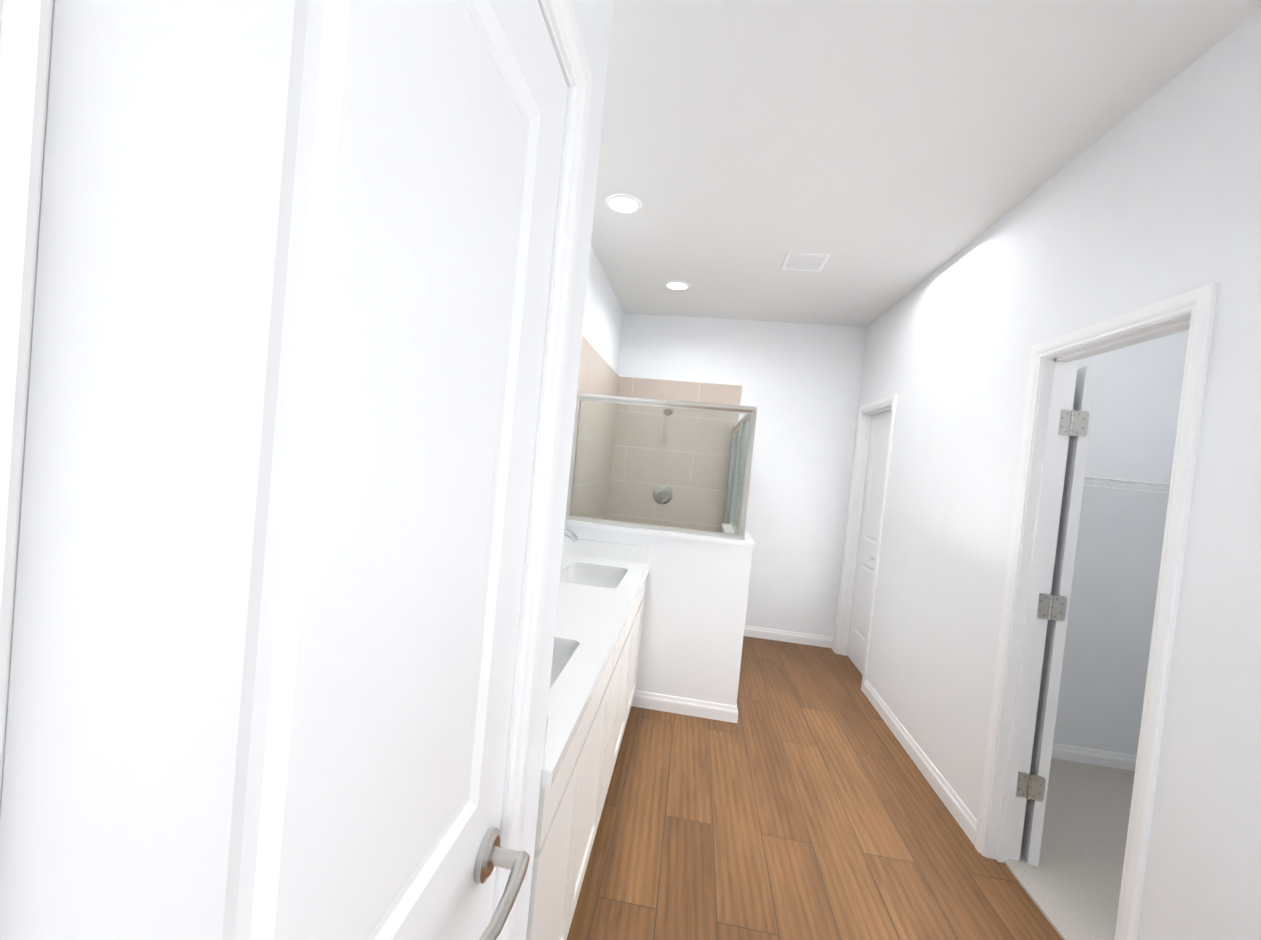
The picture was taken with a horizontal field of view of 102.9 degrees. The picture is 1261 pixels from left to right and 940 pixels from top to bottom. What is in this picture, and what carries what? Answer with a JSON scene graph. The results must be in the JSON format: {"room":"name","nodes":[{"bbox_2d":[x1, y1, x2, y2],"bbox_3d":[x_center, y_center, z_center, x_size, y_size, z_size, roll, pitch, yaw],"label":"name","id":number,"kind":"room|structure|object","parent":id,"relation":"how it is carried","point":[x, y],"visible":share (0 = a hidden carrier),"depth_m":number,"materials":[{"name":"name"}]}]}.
{"room":"bathroom","nodes":[
{"label":"bathroom","id":0,"kind":"room"},
{"bbox_2d":[513,0,613,939],"bbox_3d":[-0.235,0.051,0.575,0.120,2.814,0.812,6,1,8],"label":"wall","id":1,"kind":"structure","parent":0,"point":[595,24],"depth_m":0.91,"materials":[{"name":"paint"}]},
{"bbox_2d":[0,0,567,939],"bbox_3d":[-0.211,0.445,0.481,0.104,2.024,0.579,6,1,8],"label":"closet door","id":2,"kind":"structure","parent":1,"relation":"in","point":[290,314],"depth_m":0.31,"materials":[{"name":"white wood"}]},
{"bbox_2d":[0,0,591,939],"bbox_3d":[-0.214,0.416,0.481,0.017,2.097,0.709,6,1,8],"label":"trim","id":3,"kind":"structure","parent":1,"relation":"attached to","point":[24,28],"depth_m":0.17,"materials":[{"name":"white wood"}]},
{"bbox_2d":[542,713,549,764],"bbox_3d":[-0.435,0.510,1.029,0.540,0.100,0.019,6,1,8],"label":"backsplash","id":4,"kind":"structure","parent":1,"relation":"attached to","point":[547,734],"depth_m":1.00,"materials":[{"name":"white stone"}]},
{"bbox_2d":[583,246,623,373],"bbox_3d":[-0.611,-0.019,1.980,0.120,2.814,5.666,6,1,8],"label":"wall","id":5,"kind":"structure","parent":0,"point":[603,323],"depth_m":3.72,"materials":[{"name":"paint"}]},
{"bbox_2d":[571,335,618,518],"bbox_3d":[-0.319,0.255,3.882,0.012,2.230,1.586,6,1,8],"label":"wall tile","id":6,"kind":"structure","parent":5,"relation":"attached to","point":[598,374],"depth_m":3.78,"materials":[{"name":"beige tile"}]},
{"bbox_2d":[564,525,752,705],"bbox_3d":[0.098,0.910,3.097,1.169,1.045,0.130,6,1,8],"label":"wall","id":7,"kind":"structure","parent":0,"point":[693,617],"depth_m":2.98,"materials":[{"name":"paint"}]},
{"bbox_2d":[578,539,647,564],"bbox_3d":[-0.165,0.486,3.050,0.540,0.100,0.020,6,1,8],"label":"backsplash","id":8,"kind":"structure","parent":7,"relation":"attached to","point":[616,551],"depth_m":3.03,"materials":[{"name":"white stone"}]},
{"bbox_2d":[565,520,754,546],"bbox_3d":[0.155,0.378,3.083,1.181,0.025,0.154,6,1,8],"label":"trim","id":9,"kind":"structure","parent":7,"relation":"on","point":[748,540],"depth_m":3.01,"materials":[{"name":"white stone"}]},
{"bbox_2d":[631,690,737,722],"bbox_3d":[0.365,1.405,3.404,0.653,0.095,0.826,6,1,8],"label":"baseboard","id":10,"kind":"structure","parent":7,"relation":"attached to","point":[688,706],"depth_m":2.99,"materials":[{"name":"white wood"}]},
{"bbox_2d":[722,523,750,536],"bbox_3d":[0.718,0.424,3.438,0.154,0.025,0.646,6,1,8],"label":"trim","id":11,"kind":"structure","parent":7,"relation":"on","point":[725,526],"depth_m":3.42,"materials":[{"name":"white"}]},
{"bbox_2d":[618,313,866,636],"bbox_3d":[1.661,0.138,4.476,3.739,2.814,0.120,6,1,8],"label":"wall","id":12,"kind":"structure","parent":0,"point":[800,383],"depth_m":4.45,"materials":[{"name":"paint"}]},
{"bbox_2d":[606,376,741,531],"bbox_3d":[0.340,0.301,4.588,1.112,2.230,0.012,6,1,8],"label":"wall tile","id":13,"kind":"structure","parent":12,"relation":"attached to","point":[727,394],"depth_m":4.57,"materials":[{"name":"beige tile"}]},
{"bbox_2d":[744,625,832,647],"bbox_3d":[1.305,1.470,4.472,0.962,0.095,0.014,6,1,8],"label":"baseboard","id":14,"kind":"structure","parent":12,"relation":"attached to","point":[789,636],"depth_m":4.45,"materials":[{"name":"white wood"}]},
{"bbox_2d":[567,636,1061,939],"bbox_3d":[1.096,1.594,1.771,3.859,0.060,5.666,6,1,8],"label":"floor","id":15,"kind":"structure","parent":0,"point":[800,799],"depth_m":2.08,"materials":[{"name":"brown wood"}]},
{"bbox_2d":[526,585,645,939],"bbox_3d":[-0.353,0.996,2.053,0.568,0.838,2.059,6,1,8],"label":"bathroom vanity","id":16,"kind":"object","parent":15,"relation":"on","point":[569,814],"depth_m":1.43,"materials":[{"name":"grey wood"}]},
{"bbox_2d":[541,557,649,788],"bbox_3d":[-0.304,0.564,2.041,0.582,0.032,2.059,6,1,8],"label":"countertop","id":17,"kind":"structure","parent":16,"relation":"on","point":[590,619],"depth_m":1.71,"materials":[{"name":"white stone"}]},
{"bbox_2d":[551,645,569,672],"bbox_3d":[-0.366,0.657,1.469,0.338,0.162,0.478,6,1,8],"label":"sink","id":18,"kind":"object","parent":17,"relation":"in","point":[558,650],"depth_m":1.69,"materials":[{"name":"white ceramic"}]},
{"bbox_2d":[561,529,581,564],"bbox_3d":[-0.363,0.420,2.645,0.172,0.214,0.297,6,1,8],"label":"faucet","id":19,"kind":"object","parent":17,"relation":"on","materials":[{"name":"silver metal"}]},
{"bbox_2d":[560,565,621,584],"bbox_3d":[-0.211,0.644,2.628,0.338,0.162,0.477,6,1,8],"label":"sink","id":20,"kind":"object","parent":17,"relation":"in","point":[580,572],"depth_m":2.86,"materials":[{"name":"white ceramic"}]},
{"bbox_2d":[565,392,756,539],"bbox_3d":[0.251,0.402,3.822,1.156,2.050,1.530,6,1,8],"label":"shower","id":21,"kind":"object","parent":15,"relation":"on","point":[740,460],"visible":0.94,"depth_m":3.09,"materials":[{"name":"clear glass"}]},
{"bbox_2d":[591,0,1260,326],"bbox_3d":[1.373,-1.286,1.700,3.859,0.100,5.666,6,1,8],"label":"ceiling","id":22,"kind":"structure","parent":0,"point":[887,154],"depth_m":1.89,"materials":[{"name":"white paint"}]},
{"bbox_2d":[605,194,641,213],"bbox_3d":[-0.037,-1.389,2.629,0.196,0.008,0.196,6,1,8],"label":"recessed light","id":23,"kind":"object","parent":22,"relation":"in","point":[625,203],"visible":0.98,"depth_m":2.61,"materials":[{"name":"white plastic"}]},
{"bbox_2d":[664,280,689,289],"bbox_3d":[0.350,-1.380,3.762,0.196,0.008,0.196,6,1,8],"label":"recessed light","id":24,"kind":"object","parent":22,"relation":"in","point":[676,285],"visible":0.9,"depth_m":3.74,"materials":[{"name":"white plastic"}]},
{"bbox_2d":[781,252,830,271],"bbox_3d":[1.083,-1.292,3.122,0.250,0.012,0.250,6,1,8],"label":"ceiling vent","id":25,"kind":"object","parent":22,"relation":"in","point":[798,261],"visible":0.98,"depth_m":3.10,"materials":[{"name":"white"}]},
{"bbox_2d":[834,8,1260,939],"bbox_3d":[1.610,0.202,1.686,0.120,2.814,5.426,6,1,8],"label":"wall","id":26,"kind":"structure","parent":0,"point":[974,318],"depth_m":1.66,"materials":[{"name":"paint"}]},
{"bbox_2d":[833,394,896,691],"bbox_3d":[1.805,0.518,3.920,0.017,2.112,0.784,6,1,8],"label":"door frame","id":27,"kind":"structure","parent":26,"relation":"attached to","point":[892,400],"depth_m":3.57,"materials":[{"name":"white wood"}]},
{"bbox_2d":[847,411,890,674],"bbox_3d":[1.870,0.554,3.912,0.104,2.038,0.654,6,1,8],"label":"door","id":28,"kind":"structure","parent":26,"relation":"in","point":[871,509],"depth_m":4.02,"materials":[{"name":"white wood"}]},
{"bbox_2d":[863,679,976,845],"bbox_3d":[1.562,1.535,2.840,0.014,0.095,1.446,6,1,8],"label":"baseboard","id":29,"kind":"structure","parent":26,"relation":"attached to","point":[961,813],"depth_m":2.58,"materials":[{"name":"white wood"}]},
{"bbox_2d":[1019,360,1078,859],"bbox_3d":[1.648,0.557,1.717,0.017,2.112,0.734,6,1,8],"label":"trim","id":30,"kind":"structure","parent":26,"relation":"attached to","point":[1047,619],"depth_m":2.03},
{"bbox_2d":[1016,365,1097,866],"bbox_3d":[1.832,0.597,2.273,0.117,2.022,0.629,6,2,29],"label":"closet door","id":31,"kind":"structure","parent":26,"relation":"in","point":[1053,606],"depth_m":2.02,"materials":[{"name":"white wood"}]},
{"bbox_2d":[975,282,1217,939],"bbox_3d":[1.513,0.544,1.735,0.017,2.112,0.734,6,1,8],"label":"trim","id":32,"kind":"structure","parent":26,"relation":"attached to","point":[1200,303],"depth_m":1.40,"materials":[{"name":"white wood"}]},
{"bbox_2d":[1004,758,1134,939],"bbox_3d":[2.208,1.663,1.837,1.428,0.012,2.150,6,1,8],"label":"floor","id":33,"kind":"structure","parent":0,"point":[1070,884],"depth_m":2.13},
{"bbox_2d":[1053,330,1188,755],"bbox_3d":[2.522,0.259,2.923,1.368,2.814,0.120,6,1,8],"label":"wall","id":34,"kind":"structure","parent":0,"point":[1132,437],"depth_m":2.83,"materials":[{"name":"paint"}]},
{"bbox_2d":[1051,743,1136,770],"bbox_3d":[2.383,1.613,2.890,1.368,0.095,0.014,6,1,8],"label":"baseboard","id":35,"kind":"structure","parent":34,"relation":"attached to","point":[1095,757],"depth_m":2.85,"materials":[{"name":"white wood"}]},
{"bbox_2d":[1084,476,1169,493],"bbox_3d":[2.513,0.072,2.708,1.348,0.051,0.301,6,1,8],"label":"closet shelf","id":36,"kind":"object","parent":34,"relation":"attached to","point":[1127,482],"visible":0.23,"depth_m":2.57,"materials":[{"name":"white metal"}]}
]}

